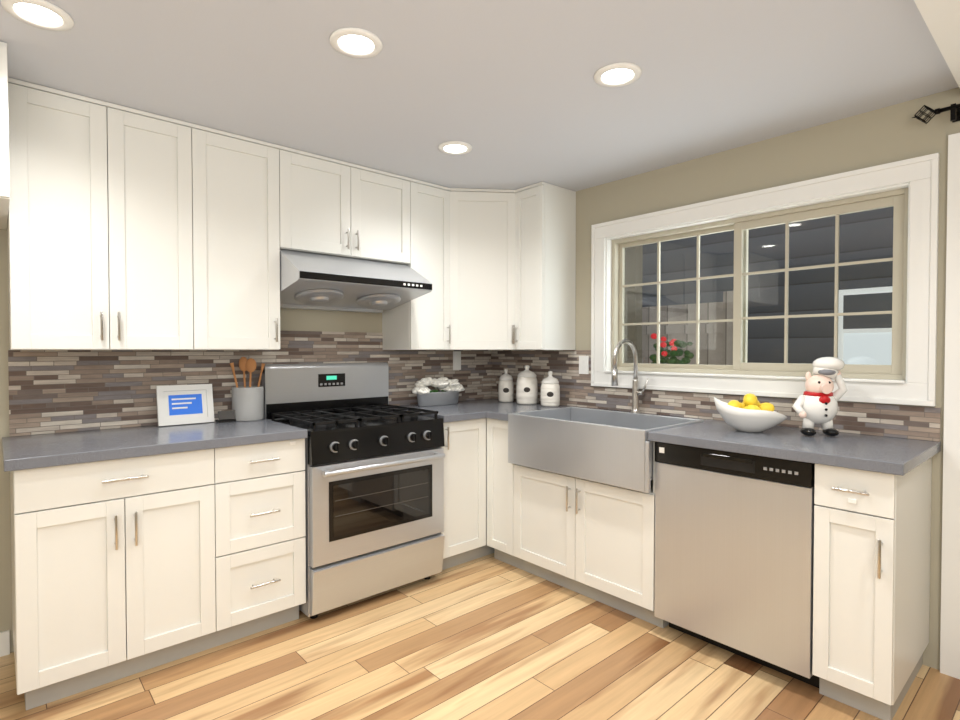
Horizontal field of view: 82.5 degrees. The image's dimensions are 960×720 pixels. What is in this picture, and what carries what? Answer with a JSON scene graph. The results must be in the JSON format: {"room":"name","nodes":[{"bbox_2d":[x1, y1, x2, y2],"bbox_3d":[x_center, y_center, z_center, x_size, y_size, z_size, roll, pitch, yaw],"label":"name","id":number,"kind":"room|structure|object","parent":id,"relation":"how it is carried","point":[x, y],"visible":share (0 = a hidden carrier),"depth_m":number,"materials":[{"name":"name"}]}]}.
{"room":"kitchen","nodes":[
{"label":"kitchen","id":0,"kind":"room"},
{"bbox_2d":[0,229,475,652],"bbox_3d":[-1.511,0.080,2.877,4.450,2.335,0.150,-1,1,-42],"label":"wall","id":1,"kind":"structure","parent":0,"point":[313,320],"depth_m":2.34,"materials":[{"name":"beige paint"}]},
{"bbox_2d":[0,41,9,229],"bbox_3d":[-2.135,-0.804,1.772,0.912,0.523,0.647,-1,1,-42],"label":"upper cabinet","id":2,"kind":"object","parent":1,"relation":"attached to","point":[4,169],"visible":1,"depth_m":1.83,"materials":[{"name":"white paint"}]},
{"bbox_2d":[0,630,9,656],"bbox_3d":[-2.567,1.216,1.851,1.479,0.100,0.013,-1,1,-42],"label":"baseboard","id":3,"kind":"structure","parent":1,"relation":"attached to","point":[4,643],"depth_m":2.32,"materials":[{"name":"white paint"}]},
{"bbox_2d":[7,77,210,349],"bbox_3d":[-1.638,-0.562,2.431,0.697,1.033,0.327,-1,1,-42],"label":"upper cabinet","id":4,"kind":"object","parent":1,"relation":"attached to","point":[128,228],"depth_m":2.28,"materials":[{"name":"white paint"}]},
{"bbox_2d":[211,128,282,349],"bbox_3d":[-1.294,-0.567,2.737,0.462,1.033,0.327,-1,1,-42],"label":"upper cabinet","id":5,"kind":"object","parent":1,"relation":"attached to","point":[247,173],"depth_m":2.66,"materials":[{"name":"white paint"}]},
{"bbox_2d":[8,331,491,436],"bbox_3d":[-0.957,0.070,3.261,2.810,0.479,0.010,-1,1,-42],"label":"backsplash","id":6,"kind":"structure","parent":1,"relation":"attached to","point":[55,391],"depth_m":2.69,"materials":[{"name":"tile"}]},
{"bbox_2d":[453,351,460,369],"bbox_3d":[-0.166,0.005,3.951,0.070,0.135,0.008,-1,1,-42],"label":"outlet","id":7,"kind":"object","parent":6,"relation":"attached to","point":[456,360],"visible":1,"depth_m":3.95,"materials":[{"name":"white plastic"}]},
{"bbox_2d":[283,146,410,264],"bbox_3d":[-0.824,-0.834,3.150,0.795,0.515,0.327,-1,1,-42],"label":"upper cabinet","id":8,"kind":"object","parent":1,"relation":"attached to","point":[333,207],"depth_m":3.00,"materials":[{"name":"white paint"}]},
{"bbox_2d":[280,249,431,312],"bbox_3d":[-0.748,-0.432,3.072,0.791,0.280,0.550,-1,1,-42],"label":"range hood","id":9,"kind":"object","parent":1,"relation":"attached to","point":[311,281],"visible":0.98,"depth_m":2.93,"materials":[{"name":"silver metal"}]},
{"bbox_2d":[382,178,446,349],"bbox_3d":[-0.383,-0.582,3.525,0.356,1.033,0.358,-1,1,-42],"label":"upper cabinet","id":10,"kind":"object","parent":1,"relation":"attached to","point":[420,323],"depth_m":3.40,"materials":[{"name":"white paint"}]},
{"bbox_2d":[0,553,959,719],"bbox_3d":[0.049,1.319,1.142,4.450,0.080,4.850,-1,1,-42],"label":"floor","id":11,"kind":"structure","parent":0,"point":[489,637],"depth_m":2.20,"materials":[{"name":"brown wood"}]},
{"bbox_2d":[10,438,305,709],"bbox_3d":[-1.404,0.811,2.448,1.044,0.889,0.650,-1,1,-42],"label":"base cabinet","id":12,"kind":"object","parent":11,"relation":"on","point":[124,567],"visible":0.96,"depth_m":2.16,"materials":[{"name":"white paint"}]},
{"bbox_2d":[262,362,444,618],"bbox_3d":[-0.680,0.634,3.017,0.779,1.220,0.689,-1,1,-42],"label":"stove","id":13,"kind":"object","parent":11,"relation":"on","point":[374,490],"visible":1,"depth_m":2.83,"materials":[{"name":"silver metal"}]},
{"bbox_2d":[440,418,483,569],"bbox_3d":[-0.272,0.793,3.439,0.368,0.888,0.671,-1,1,-42],"label":"base cabinet","id":14,"kind":"object","parent":11,"relation":"on","point":[463,532],"depth_m":3.24,"materials":[{"name":"white paint"}]},
{"bbox_2d":[484,418,519,568],"bbox_3d":[0.336,0.793,3.422,0.677,0.888,0.309,-1,1,-42],"label":"base cabinet","id":15,"kind":"object","parent":11,"relation":"on","point":[501,477],"depth_m":3.26,"materials":[{"name":"white paint"}]},
{"bbox_2d":[2,398,940,475],"bbox_3d":[-0.084,0.349,2.264,2.833,0.040,2.666,-1,1,-42],"label":"countertop","id":16,"kind":"structure","parent":15,"relation":"on","point":[889,455],"depth_m":2.24,"materials":[{"name":"stone"}]},
{"bbox_2d":[156,384,213,425],"bbox_3d":[-1.467,0.222,2.728,0.250,0.195,0.055,-1,1,-42],"label":"picture frame","id":17,"kind":"object","parent":16,"relation":"on","point":[183,404],"visible":1,"depth_m":2.72,"materials":[{"name":"white wood"}]},
{"bbox_2d":[216,410,235,422],"bbox_3d":[-1.304,0.288,2.808,0.087,0.058,0.044,-1,1,-42],"label":"card holder","id":18,"kind":"object","parent":16,"relation":"on","point":[226,416],"visible":1,"depth_m":2.79,"materials":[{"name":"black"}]},
{"bbox_2d":[230,357,264,420],"bbox_3d":[-1.227,0.149,2.897,0.186,0.334,0.156,-1,1,-42],"label":"utensil crock","id":19,"kind":"object","parent":16,"relation":"on","point":[247,403],"visible":1,"depth_m":2.84,"materials":[{"name":"grey ceramic"}]},
{"bbox_2d":[412,377,464,405],"bbox_3d":[-0.282,0.208,3.688,0.413,0.188,0.168,-1,1,-42],"label":"flower planter","id":20,"kind":"object","parent":16,"relation":"on","point":[447,393],"visible":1,"depth_m":3.63,"materials":[{"name":"metal"}]},
{"bbox_2d":[498,369,513,401],"bbox_3d":[0.186,0.180,3.905,0.112,0.236,0.112,-1,1,-42],"label":"canister","id":21,"kind":"object","parent":16,"relation":"on","point":[505,388],"visible":1,"depth_m":3.86,"materials":[{"name":"white ceramic"}]},
{"bbox_2d":[516,365,537,404],"bbox_3d":[0.322,0.168,3.751,0.148,0.266,0.148,-1,1,-42],"label":"canister","id":22,"kind":"object","parent":16,"relation":"on","point":[527,388],"visible":1,"depth_m":3.69,"materials":[{"name":"white ceramic"}]},
{"bbox_2d":[540,371,559,406],"bbox_3d":[0.462,0.188,3.595,0.128,0.230,0.128,-1,1,-42],"label":"canister","id":23,"kind":"object","parent":16,"relation":"on","point":[550,392],"visible":1,"depth_m":3.54,"materials":[{"name":"white ceramic"}]},
{"bbox_2d":[508,407,703,492],"bbox_3d":[0.667,0.449,2.975,0.561,0.283,0.900,-1,1,-42],"label":"sink","id":24,"kind":"object","parent":16,"relation":"in","point":[612,448],"visible":0.96,"depth_m":2.80,"materials":[{"name":"silver metal"}]},
{"bbox_2d":[611,339,647,412],"bbox_3d":[0.853,0.096,3.112,0.255,0.432,0.107,-1,1,-42],"label":"faucet","id":25,"kind":"object","parent":16,"relation":"on","point":[636,392],"visible":0.96,"depth_m":3.17,"materials":[{"name":"silver metal"}]},
{"bbox_2d":[714,397,786,431],"bbox_3d":[1.232,0.248,2.501,0.304,0.150,0.304,-1,1,-42],"label":"fruit bowl","id":26,"kind":"object","parent":16,"relation":"on","point":[744,420],"visible":0.94,"depth_m":2.40,"materials":[{"name":"white ceramic"}]},
{"bbox_2d":[728,393,774,411],"bbox_3d":[1.233,0.207,2.497,0.217,0.109,0.175,-1,1,-42],"label":"lemons","id":27,"kind":"object","parent":26,"relation":"in","point":[751,401],"visible":0.54,"depth_m":2.46,"materials":[{"name":"yellow food"}]},
{"bbox_2d":[792,357,846,435],"bbox_3d":[1.454,0.156,2.343,0.199,0.340,0.166,-1,1,-42],"label":"chef figurine","id":28,"kind":"object","parent":16,"relation":"on","point":[816,402],"visible":1,"depth_m":2.32,"materials":[{"name":"white ceramic"}]},
{"bbox_2d":[520,458,668,627],"bbox_3d":[0.722,0.922,3.034,0.617,0.644,0.904,-1,1,-42],"label":"base cabinet","id":29,"kind":"object","parent":11,"relation":"on","point":[591,539],"depth_m":2.77,"materials":[{"name":"white paint"}]},
{"bbox_2d":[654,442,818,687],"bbox_3d":[1.230,0.813,2.446,0.621,0.885,0.638,-1,1,-42],"label":"dishwasher","id":30,"kind":"object","parent":11,"relation":"on","point":[734,551],"visible":0.79,"depth_m":2.21,"materials":[{"name":"silver metal"}]},
{"bbox_2d":[812,457,931,719],"bbox_3d":[1.531,0.817,2.121,0.617,0.888,0.240,-1,1,-42],"label":"base cabinet","id":31,"kind":"object","parent":11,"relation":"on","point":[871,572],"depth_m":1.93,"materials":[{"name":"white paint"}]},
{"bbox_2d":[0,0,959,191],"bbox_3d":[0.043,-1.083,0.993,4.600,0.140,5.000,-1,1,-42],"label":"ceiling","id":32,"kind":"structure","parent":0,"point":[514,94],"depth_m":2.04,"materials":[{"name":"grey paint"}]},
{"bbox_2d":[0,0,73,30],"bbox_3d":[-1.355,-1.061,1.678,0.176,0.010,0.176,-1,1,-42],"label":"recessed light","id":33,"kind":"object","parent":32,"relation":"in","point":[43,14],"visible":1,"depth_m":1.68,"materials":[{"name":"white paint"}]},
{"bbox_2d":[329,27,382,57],"bbox_3d":[-0.417,-1.064,1.842,0.176,0.010,0.176,-1,1,-42],"label":"recessed light","id":34,"kind":"object","parent":32,"relation":"in","point":[355,42],"visible":1,"depth_m":1.83,"materials":[{"name":"white paint"}]},
{"bbox_2d":[438,141,471,154],"bbox_3d":[-0.126,-1.081,2.795,0.176,0.010,0.176,-1,1,-42],"label":"recessed light","id":35,"kind":"object","parent":32,"relation":"in","point":[454,147],"visible":0.96,"depth_m":2.78,"materials":[{"name":"white paint"}]},
{"bbox_2d":[594,62,641,86],"bbox_3d":[0.517,-1.068,2.056,0.176,0.010,0.176,-1,1,-42],"label":"recessed light","id":36,"kind":"object","parent":32,"relation":"in","point":[620,74],"visible":1,"depth_m":2.05,"materials":[{"name":"white paint"}]},
{"bbox_2d":[515,87,959,669],"bbox_3d":[1.707,0.087,2.491,0.150,2.335,4.700,-1,1,-42],"label":"wall","id":37,"kind":"structure","parent":0,"point":[893,133],"depth_m":2.54,"materials":[{"name":"beige paint"}]},
{"bbox_2d":[447,182,575,349],"bbox_3d":[0.091,-0.584,3.645,0.714,1.033,0.808,-1,1,-42],"label":"upper cabinet","id":38,"kind":"object","parent":37,"relation":"attached to","point":[511,254],"depth_m":3.51,"materials":[{"name":"white paint"}]},
{"bbox_2d":[492,350,940,441],"bbox_3d":[0.979,0.127,3.191,0.010,0.368,2.640,-1,1,-42],"label":"backsplash","id":39,"kind":"structure","parent":37,"relation":"attached to","point":[889,420],"depth_m":3.05,"materials":[{"name":"tile"}]},
{"bbox_2d":[579,356,588,373],"bbox_3d":[0.669,0.032,3.525,0.007,0.117,0.075,-1,1,-42],"label":"outlet","id":40,"kind":"object","parent":39,"relation":"attached to","point":[583,364],"visible":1,"depth_m":3.52,"materials":[{"name":"white plastic"}]},
{"bbox_2d":[591,153,939,406],"bbox_3d":[1.323,-0.333,2.878,0.160,1.016,1.698,-1,1,-42],"label":"window","id":41,"kind":"structure","parent":37,"relation":"in","point":[918,177],"depth_m":2.66,"materials":[{"name":"white paint"}]},
{"bbox_2d":[912,103,959,123],"bbox_3d":[2.201,-0.959,1.727,0.097,0.082,1.328,-1,1,-42],"label":"curtain rod","id":42,"kind":"object","parent":37,"relation":"attached to","point":[954,109],"visible":1,"depth_m":2.15,"materials":[{"name":"black metal"}]},
{"bbox_2d":[940,133,959,678],"bbox_3d":[2.266,0.193,1.734,0.019,2.150,1.222,-1,1,-42],"label":"door frame","id":43,"kind":"structure","parent":37,"relation":"attached to","point":[950,625],"depth_m":2.17,"materials":[{"name":"white paint"}]},
{"label":"outside","id":44,"kind":"structure","parent":0,"visible":0},
{"bbox_3d":[3.045,1.249,4.169,4.050,0.050,10.000,-1,1,-42],"label":"ground","id":45,"kind":"structure","parent":44,"visible":0},
{"bbox_2d":[649,333,693,363],"bbox_3d":[1.317,0.524,3.753,0.248,1.415,0.289,-1,1,-42],"label":"roses","id":46,"kind":"object","parent":45,"relation":"on","point":[669,352],"depth_m":3.70,"materials":[{"name":"green plant"}]},
{"bbox_2d":[624,245,732,364],"bbox_3d":[0.505,-0.107,5.868,1.040,2.600,4.050,-1,1,-42],"label":"fence","id":47,"kind":"object","parent":45,"relation":"on","point":[672,328],"depth_m":4.81,"materials":[{"name":"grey wood"}]},
{"bbox_2d":[642,207,893,364],"bbox_3d":[4.144,-1.044,5.103,0.210,4.500,10.000,-1,1,-42],"label":"wall","id":48,"kind":"structure","parent":45,"relation":"on","point":[878,275],"depth_m":5.83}
]}

